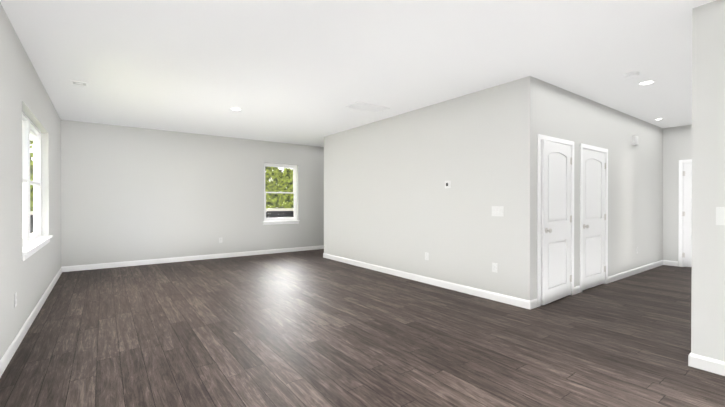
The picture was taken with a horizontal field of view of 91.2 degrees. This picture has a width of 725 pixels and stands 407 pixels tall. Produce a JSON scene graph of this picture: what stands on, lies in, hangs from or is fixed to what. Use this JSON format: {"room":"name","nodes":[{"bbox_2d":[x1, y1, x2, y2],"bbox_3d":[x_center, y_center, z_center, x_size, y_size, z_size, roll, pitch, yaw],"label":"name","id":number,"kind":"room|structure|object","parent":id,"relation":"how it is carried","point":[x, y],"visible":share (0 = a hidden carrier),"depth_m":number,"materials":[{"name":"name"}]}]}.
{"room":"empty living room","nodes":[
{"label":"empty living room","id":0,"kind":"room"},
{"bbox_2d":[0,3,60,359],"bbox_3d":[-2.546,-0.120,2.319,0.150,2.740,10.232,0,0,-36],"label":"wall","id":1,"kind":"structure","parent":0,"point":[30,278],"depth_m":3.23,"materials":[{"name":"grey paint"}]},
{"bbox_2d":[14,292,16,307],"bbox_3d":[-2.981,0.827,3.054,0.008,0.118,0.072,0,0,-36],"label":"outlet","id":2,"kind":"object","parent":1,"relation":"attached to","point":[15,299],"visible":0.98,"depth_m":3.04,"materials":[{"name":"grey plastic"}]},
{"bbox_2d":[22,112,40,245],"bbox_3d":[-3.861,-0.255,4.062,0.079,1.435,1.960,0,0,-36],"label":"window","id":3,"kind":"structure","parent":1,"relation":"in","point":[29,127],"depth_m":4.08,"materials":[{"name":"white plastic"}]},
{"bbox_2d":[0,266,63,376],"bbox_3d":[-2.470,1.199,2.360,0.014,0.100,9.962,0,0,-36],"label":"baseboard","id":4,"kind":"structure","parent":1,"relation":"attached to","point":[9,353],"depth_m":3.37,"materials":[{"name":"white wood"}]},
{"bbox_2d":[22,235,52,260],"bbox_3d":[-3.786,0.494,4.120,0.114,0.086,2.030,0,0,-36],"label":"window sill","id":5,"kind":"structure","parent":1,"relation":"attached to","point":[33,247],"depth_m":3.91,"materials":[{"name":"white wood"}]},
{"bbox_2d":[61,120,323,266],"bbox_3d":[-1.549,-0.147,9.285,9.970,2.740,0.150,0,0,-36],"label":"wall","id":6,"kind":"structure","parent":0,"point":[131,193],"depth_m":7.41,"materials":[{"name":"grey paint"}]},
{"bbox_2d":[64,245,323,271],"bbox_3d":[-1.476,1.173,9.241,9.670,0.100,0.014,0,0,-36],"label":"baseboard","id":7,"kind":"structure","parent":6,"relation":"attached to","point":[212,256],"depth_m":7.48,"materials":[{"name":"white wood"}]},
{"bbox_2d":[264,163,296,220],"bbox_3d":[-2.081,-0.273,8.941,0.895,1.435,0.079,0,0,-36],"label":"window","id":8,"kind":"structure","parent":6,"relation":"in","point":[294,188],"depth_m":8.97,"materials":[{"name":"white plastic"}]},
{"bbox_2d":[263,220,299,224],"bbox_3d":[-2.026,0.476,8.868,0.965,0.086,0.114,0,0,-36],"label":"window sill","id":9,"kind":"structure","parent":6,"relation":"attached to","point":[280,222],"depth_m":8.82,"materials":[{"name":"white wood"}]},
{"bbox_2d":[0,0,715,146],"bbox_3d":[2.068,-1.563,5.678,11.570,0.120,10.232,0,0,-36],"label":"ceiling","id":10,"kind":"structure","parent":0,"point":[302,72],"depth_m":3.64,"materials":[{"name":"white paint"}]},
{"bbox_2d":[69,80,88,86],"bbox_3d":[-3.528,-1.494,4.424,0.180,0.009,0.180,0,0,-36],"label":"ceiling plate","id":11,"kind":"object","parent":10,"relation":"attached to","point":[78,83],"visible":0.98,"depth_m":4.42,"materials":[{"name":"white plastic"}]},
{"bbox_2d":[345,102,389,112],"bbox_3d":[0.080,-1.496,5.545,0.620,0.014,0.340,0,0,-36],"label":"ceiling vent","id":12,"kind":"object","parent":10,"relation":"in","point":[362,106],"visible":0.98,"depth_m":5.52,"materials":[{"name":"white metal"}]},
{"bbox_2d":[624,72,638,78],"bbox_3d":[3.107,-1.477,4.098,0.136,0.040,0.136,0,0,-36],"label":"smoke detector","id":13,"kind":"object","parent":10,"relation":"attached to","point":[631,75],"visible":1,"depth_m":4.07,"materials":[{"name":"white plastic"}]},
{"bbox_2d":[638,80,655,84],"bbox_3d":[3.520,-1.495,4.399,0.176,0.006,0.176,0,0,-36],"label":"recessed light","id":14,"kind":"object","parent":10,"relation":"in","point":[648,82],"visible":1,"depth_m":4.39,"materials":[{"name":"white"}]},
{"bbox_2d":[0,249,724,406],"bbox_3d":[2.068,1.297,5.689,11.570,0.120,10.232,0,0,-36],"label":"floor","id":15,"kind":"structure","parent":0,"point":[310,328],"depth_m":3.16,"materials":[{"name":"brown wood"}]},
{"bbox_2d":[324,76,534,300],"bbox_3d":[0.593,-0.135,6.159,0.120,2.740,4.830,0,0,-36],"label":"wall","id":16,"kind":"structure","parent":0,"point":[391,201],"depth_m":5.20,"materials":[{"name":"grey paint"}]},
{"bbox_2d":[425,252,428,259],"bbox_3d":[0.995,0.818,5.501,0.008,0.118,0.072,0,0,-36],"label":"outlet","id":17,"kind":"object","parent":16,"relation":"attached to","point":[426,256],"visible":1,"depth_m":5.50,"materials":[{"name":"grey plastic"}]},
{"bbox_2d":[324,253,535,309],"bbox_3d":[0.557,1.185,6.114,0.031,0.100,4.820,0,0,-36],"label":"baseboard","id":18,"kind":"structure","parent":16,"relation":"attached to","point":[519,302],"depth_m":5.16,"materials":[{"name":"white wood"}]},
{"bbox_2d":[445,181,450,187],"bbox_3d":[1.237,-0.276,5.162,0.013,0.110,0.110,0,0,-36],"label":"thermostat","id":19,"kind":"object","parent":16,"relation":"attached to","point":[447,184],"visible":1,"depth_m":5.15,"materials":[{"name":"white plastic"}]},
{"bbox_2d":[492,263,496,272],"bbox_3d":[1.692,0.821,4.546,0.008,0.118,0.072,0,0,-36],"label":"outlet","id":20,"kind":"object","parent":16,"relation":"attached to","point":[494,267],"visible":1,"depth_m":4.54,"materials":[{"name":"grey plastic"}]},
{"bbox_2d":[492,206,502,216],"bbox_3d":[1.714,0.099,4.511,0.010,0.128,0.164,0,0,-36],"label":"light switch","id":21,"kind":"object","parent":16,"relation":"attached to","point":[497,210],"visible":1,"depth_m":4.51,"materials":[{"name":"white plastic"}]},
{"bbox_2d":[535,78,662,298],"bbox_3d":[4.015,-0.133,5.740,4.917,2.740,0.120,0,0,-36],"label":"wall","id":22,"kind":"structure","parent":0,"point":[635,196],"depth_m":5.77,"materials":[{"name":"grey paint"}]},
{"bbox_2d":[537,134,573,306],"bbox_3d":[2.447,0.202,4.597,0.940,2.077,0.152,0,0,-36],"label":"door frame","id":23,"kind":"structure","parent":22,"relation":"attached to","point":[556,140],"depth_m":4.29,"materials":[{"name":"white wood"}]},
{"bbox_2d":[541,140,571,304],"bbox_3d":[2.487,0.229,4.548,0.818,2.000,0.170,0,0,-39],"label":"door","id":24,"kind":"structure","parent":22,"relation":"in","point":[556,219],"depth_m":4.50,"materials":[{"name":"white wood"}]},
{"bbox_2d":[582,149,605,289],"bbox_3d":[3.396,0.227,5.237,0.818,2.000,0.170,0,0,-36],"label":"door","id":25,"kind":"structure","parent":22,"relation":"in","point":[594,219],"depth_m":5.23,"materials":[{"name":"white wood"}]},
{"bbox_2d":[580,143,607,292],"bbox_3d":[3.368,0.200,5.269,0.940,2.077,0.152,0,0,-36],"label":"door frame","id":26,"kind":"structure","parent":22,"relation":"attached to","point":[593,148],"depth_m":5.10,"materials":[{"name":"white wood"}]},
{"bbox_2d":[632,136,637,144],"bbox_3d":[4.719,-1.090,6.144,0.170,0.150,0.050,0,0,-36],"label":"door chime","id":27,"kind":"object","parent":22,"relation":"attached to","point":[634,140],"visible":1,"depth_m":6.11,"materials":[{"name":"grey plastic"}]},
{"bbox_2d":[608,260,663,282],"bbox_3d":[4.918,1.184,6.320,2.780,0.100,0.014,0,0,-36],"label":"baseboard","id":28,"kind":"structure","parent":22,"relation":"attached to","point":[612,278],"depth_m":6.15,"materials":[{"name":"white wood"}]},
{"bbox_2d":[663,125,691,260],"bbox_3d":[6.492,-0.137,6.618,0.120,2.740,1.620,0,0,-36],"label":"wall","id":29,"kind":"structure","parent":0,"point":[677,143],"depth_m":7.02,"materials":[{"name":"grey paint"}]},
{"bbox_2d":[678,159,691,266],"bbox_3d":[6.537,0.195,6.557,0.152,2.077,1.040,0,0,-36],"label":"door frame","id":30,"kind":"structure","parent":29,"relation":"attached to","point":[680,244],"depth_m":6.91,"materials":[{"name":"white wood"}]},
{"bbox_2d":[682,163,691,266],"bbox_3d":[6.501,0.222,6.535,0.170,2.000,0.918,0,0,-36],"label":"door","id":31,"kind":"structure","parent":29,"relation":"in","point":[687,216],"depth_m":6.84,"materials":[{"name":"white wood"}]},
{"bbox_2d":[691,0,724,361],"bbox_3d":[3.259,-0.118,1.813,0.120,2.740,2.334,0,0,-36],"label":"wall","id":32,"kind":"structure","parent":0,"point":[708,198],"depth_m":2.65,"materials":[{"name":"grey paint"}]},
{"bbox_2d":[688,353,691,366],"bbox_3d":[4.712,1.192,4.331,5.457,0.100,0.014,0,0,-36],"label":"baseboard","id":33,"kind":"structure","parent":32,"relation":"attached to","point":[690,355],"depth_m":2.72,"materials":[{"name":"white wood"}]},
{"bbox_2d":[692,353,724,375],"bbox_3d":[3.203,1.202,1.781,0.014,0.100,2.280,0,0,-36],"label":"baseboard","id":34,"kind":"structure","parent":32,"relation":"attached to","point":[715,366],"depth_m":2.64,"materials":[{"name":"white wood"}]},
{"bbox_2d":[716,207,724,224],"bbox_3d":[2.620,0.092,2.580,0.010,0.132,0.074,0,0,-36],"label":"light switch","id":35,"kind":"object","parent":32,"relation":"attached to","point":[720,215],"visible":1,"depth_m":2.59,"materials":[{"name":"grey plastic"}]},
{"label":"outside","id":36,"kind":"structure","parent":0,"visible":0},
{"bbox_2d":[30,134,293,232],"bbox_3d":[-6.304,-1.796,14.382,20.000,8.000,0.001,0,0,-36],"label":"trees","id":37,"kind":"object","parent":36,"point":[270,204],"depth_m":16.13,"materials":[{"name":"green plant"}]}
]}

